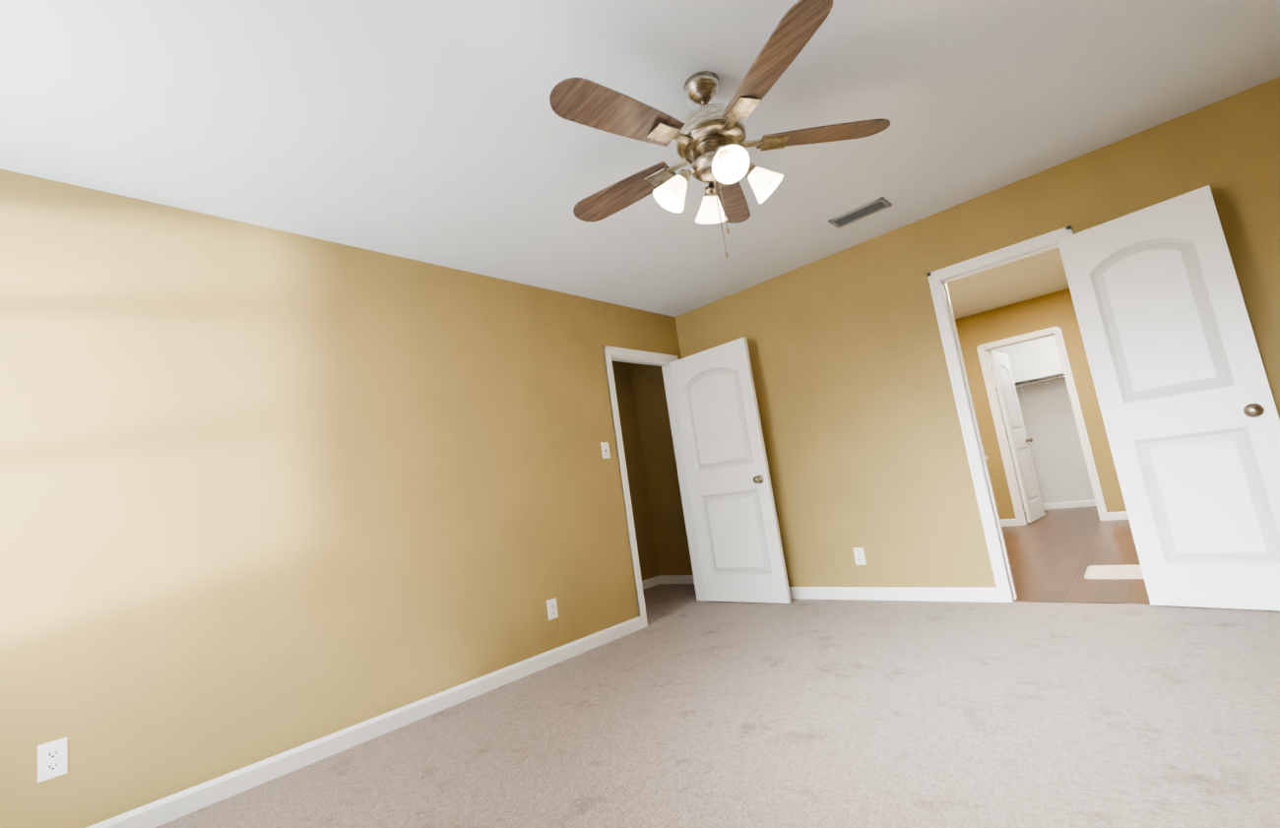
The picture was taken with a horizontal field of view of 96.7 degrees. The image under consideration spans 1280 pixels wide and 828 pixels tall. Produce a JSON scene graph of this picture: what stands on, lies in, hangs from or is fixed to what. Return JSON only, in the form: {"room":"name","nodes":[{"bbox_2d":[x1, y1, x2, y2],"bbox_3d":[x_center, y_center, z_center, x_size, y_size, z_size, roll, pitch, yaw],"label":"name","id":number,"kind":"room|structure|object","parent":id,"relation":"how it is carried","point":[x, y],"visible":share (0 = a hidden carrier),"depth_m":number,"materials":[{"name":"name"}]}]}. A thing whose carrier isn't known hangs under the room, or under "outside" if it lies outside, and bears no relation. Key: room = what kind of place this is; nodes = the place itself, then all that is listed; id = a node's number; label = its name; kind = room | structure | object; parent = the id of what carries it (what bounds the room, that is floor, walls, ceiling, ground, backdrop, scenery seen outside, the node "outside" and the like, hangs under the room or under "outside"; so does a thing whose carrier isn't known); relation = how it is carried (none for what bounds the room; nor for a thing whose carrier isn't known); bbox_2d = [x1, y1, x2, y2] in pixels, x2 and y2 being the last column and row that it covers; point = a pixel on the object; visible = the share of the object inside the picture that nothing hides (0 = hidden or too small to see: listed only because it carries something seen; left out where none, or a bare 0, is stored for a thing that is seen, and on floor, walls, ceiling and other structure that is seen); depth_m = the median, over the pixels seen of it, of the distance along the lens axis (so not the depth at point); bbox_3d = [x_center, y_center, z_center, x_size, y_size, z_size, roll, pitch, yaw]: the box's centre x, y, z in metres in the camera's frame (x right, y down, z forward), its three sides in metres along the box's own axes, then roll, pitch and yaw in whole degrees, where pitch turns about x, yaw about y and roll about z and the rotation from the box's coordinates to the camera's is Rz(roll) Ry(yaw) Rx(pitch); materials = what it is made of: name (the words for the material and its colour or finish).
{"room":"empty bedroom","nodes":[
{"label":"empty bedroom","id":0,"kind":"room"},
{"bbox_2d":[0,168,681,827],"bbox_3d":[-0.878,0.333,3.556,0.120,2.490,5.290,-15,-10,41],"label":"wall","id":1,"kind":"structure","parent":0,"point":[266,491],"depth_m":2.55,"materials":[{"name":"beige paint"}]},
{"bbox_2d":[37,736,67,782],"bbox_3d":[-2.002,1.179,1.941,0.008,0.118,0.072,-15,-10,41],"label":"electrical outlet","id":2,"kind":"object","parent":1,"relation":"attached to","point":[52,759],"visible":1,"depth_m":1.94,"materials":[{"name":"white plastic"}]},
{"bbox_2d":[546,597,558,620],"bbox_3d":[-0.547,1.220,3.563,0.008,0.118,0.072,-15,-10,41],"label":"electrical outlet","id":3,"kind":"object","parent":1,"relation":"attached to","point":[552,608],"visible":1,"depth_m":3.56,"materials":[{"name":"white plastic"}]},
{"bbox_2d":[600,442,610,458],"bbox_3d":[-0.246,0.265,4.179,0.020,0.118,0.072,-15,-10,41],"label":"light switch","id":4,"kind":"object","parent":1,"relation":"attached to","point":[606,449],"visible":1,"depth_m":4.18,"materials":[{"name":"white plastic"}]},
{"bbox_2d":[86,499,1128,827],"bbox_3d":[1.848,1.246,4.159,4.930,0.085,9.600,-15,-10,41],"label":"baseboard","id":5,"kind":"structure","parent":1,"relation":"attached to","point":[185,802],"depth_m":2.90,"materials":[{"name":"white paint"}]},
{"bbox_2d":[603,345,705,628],"bbox_3d":[0.122,0.526,4.622,0.152,2.107,0.909,-15,-10,41],"label":"door frame","id":6,"kind":"structure","parent":1,"relation":"attached to","point":[663,360],"depth_m":4.77,"materials":[{"name":"white paint"}]},
{"bbox_2d":[670,336,791,603],"bbox_3d":[0.687,0.469,4.578,0.777,2.025,0.167,-15,-11,43],"label":"hall door","id":7,"kind":"structure","parent":1,"relation":"in","point":[738,538],"depth_m":4.53,"materials":[{"name":"white paint"}]},
{"bbox_2d":[611,360,659,580],"bbox_3d":[-0.885,0.556,5.169,0.120,2.480,2.890,-15,-10,41],"label":"wall","id":8,"kind":"structure","parent":0,"point":[643,525],"depth_m":6.01,"materials":[{"name":"beige paint"}]},
{"bbox_2d":[0,0,1279,319],"bbox_3d":[1.501,-1.193,4.501,5.170,0.100,9.840,-15,-10,41],"label":"ceiling","id":9,"kind":"structure","parent":0,"point":[437,132],"depth_m":2.31,"materials":[{"name":"paint"}]},
{"bbox_2d":[549,0,890,257],"bbox_3d":[0.244,-0.929,2.170,1.296,0.709,1.309,-15,-10,41],"label":"fan","id":10,"kind":"object","parent":9,"relation":"hanging from","point":[711,143],"visible":1,"depth_m":2.08,"materials":[{"name":"brown wood"}]},
{"bbox_2d":[828,196,891,228],"bbox_3d":[1.367,-1.250,3.548,0.340,0.012,0.160,-15,-10,41],"label":"ceiling vent","id":11,"kind":"object","parent":9,"relation":"in","point":[863,212],"visible":1,"depth_m":3.54,"materials":[{"name":"grey metal"}]},
{"bbox_2d":[629,362,693,575],"bbox_3d":[0.441,0.462,5.843,0.980,2.480,0.120,-15,-10,41],"label":"wall","id":12,"kind":"structure","parent":0,"point":[663,487],"depth_m":5.96,"materials":[{"name":"beige paint"}]},
{"bbox_2d":[154,583,1279,827],"bbox_3d":[0.345,1.314,2.450,5.170,0.100,5.290,-15,-10,41],"label":"floor carpet","id":13,"kind":"object","parent":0,"point":[684,708],"visible":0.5,"depth_m":2.13,"materials":[{"name":"beige carpet"}]},
{"bbox_2d":[674,76,1279,587],"bbox_3d":[1.931,-0.033,3.793,3.830,2.490,0.120,-15,-10,41],"label":"wall","id":14,"kind":"structure","parent":0,"point":[862,427],"depth_m":3.82,"materials":[{"name":"beige paint"}]},
{"bbox_2d":[852,547,866,565],"bbox_3d":[1.554,1.007,4.030,0.072,0.118,0.008,-15,-10,41],"label":"electrical outlet","id":15,"kind":"object","parent":14,"relation":"attached to","point":[859,553],"visible":1,"depth_m":4.03,"materials":[{"name":"white plastic"}]},
{"bbox_2d":[927,225,1072,602],"bbox_3d":[2.366,0.035,3.403,0.769,2.107,0.152,-15,-10,41],"label":"door frame","id":16,"kind":"structure","parent":14,"relation":"attached to","point":[939,280],"depth_m":3.56,"materials":[{"name":"white paint"}]},
{"bbox_2d":[1057,185,1279,610],"bbox_3d":[2.725,-0.059,2.882,0.167,2.025,0.637,-2,-10,-39],"label":"door","id":17,"kind":"structure","parent":14,"relation":"in","point":[1188,410],"depth_m":2.85,"materials":[{"name":"white paint"}]},
{"bbox_2d":[955,288,1126,519],"bbox_3d":[4.606,-0.073,6.218,2.000,2.490,0.120,-15,-10,41],"label":"wall","id":18,"kind":"structure","parent":0,"point":[1042,312],"depth_m":6.37,"materials":[{"name":"beige paint"}]},
{"bbox_2d":[988,350,1045,522],"bbox_3d":[4.523,0.239,6.829,0.682,2.025,0.167,-1,-11,-43],"label":"closet door","id":19,"kind":"structure","parent":18,"relation":"in","point":[1018,440],"depth_m":6.76,"materials":[{"name":"white paint"}]},
{"bbox_2d":[976,324,1109,525],"bbox_3d":[4.455,0.152,6.349,0.814,2.107,0.152,-15,-10,41],"label":"door frame","id":20,"kind":"structure","parent":18,"relation":"attached to","point":[985,349],"depth_m":6.41,"materials":[{"name":"white paint"}]},
{"bbox_2d":[987,335,1094,503],"bbox_3d":[5.605,-0.063,7.337,2.000,2.480,0.120,-15,-10,41],"label":"wall","id":21,"kind":"structure","parent":0,"point":[1056,447],"depth_m":7.46,"materials":[{"name":"white paint"}]},
{"bbox_2d":[994,369,1064,403],"bbox_3d":[5.397,-0.398,7.204,1.996,0.318,0.358,-15,-10,41],"label":"closet shelf","id":22,"kind":"object","parent":21,"relation":"attached to","point":[1018,380],"visible":0.23,"depth_m":7.28,"materials":[{"name":"white paint"}]},
{"bbox_2d":[1001,506,1150,604],"bbox_3d":[4.086,1.150,5.267,2.240,0.054,5.206,-15,-10,41],"label":"floor","id":23,"kind":"structure","parent":0,"point":[1053,554],"depth_m":4.41,"materials":[{"name":"brown wood"}]},
{"bbox_2d":[1084,564,1144,578],"bbox_3d":[3.219,1.013,3.660,0.560,0.014,0.400,-15,-10,41],"label":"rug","id":24,"kind":"object","parent":23,"relation":"on","point":[1114,571],"visible":0.5,"depth_m":3.71,"materials":[{"name":"fabric"}]}
]}

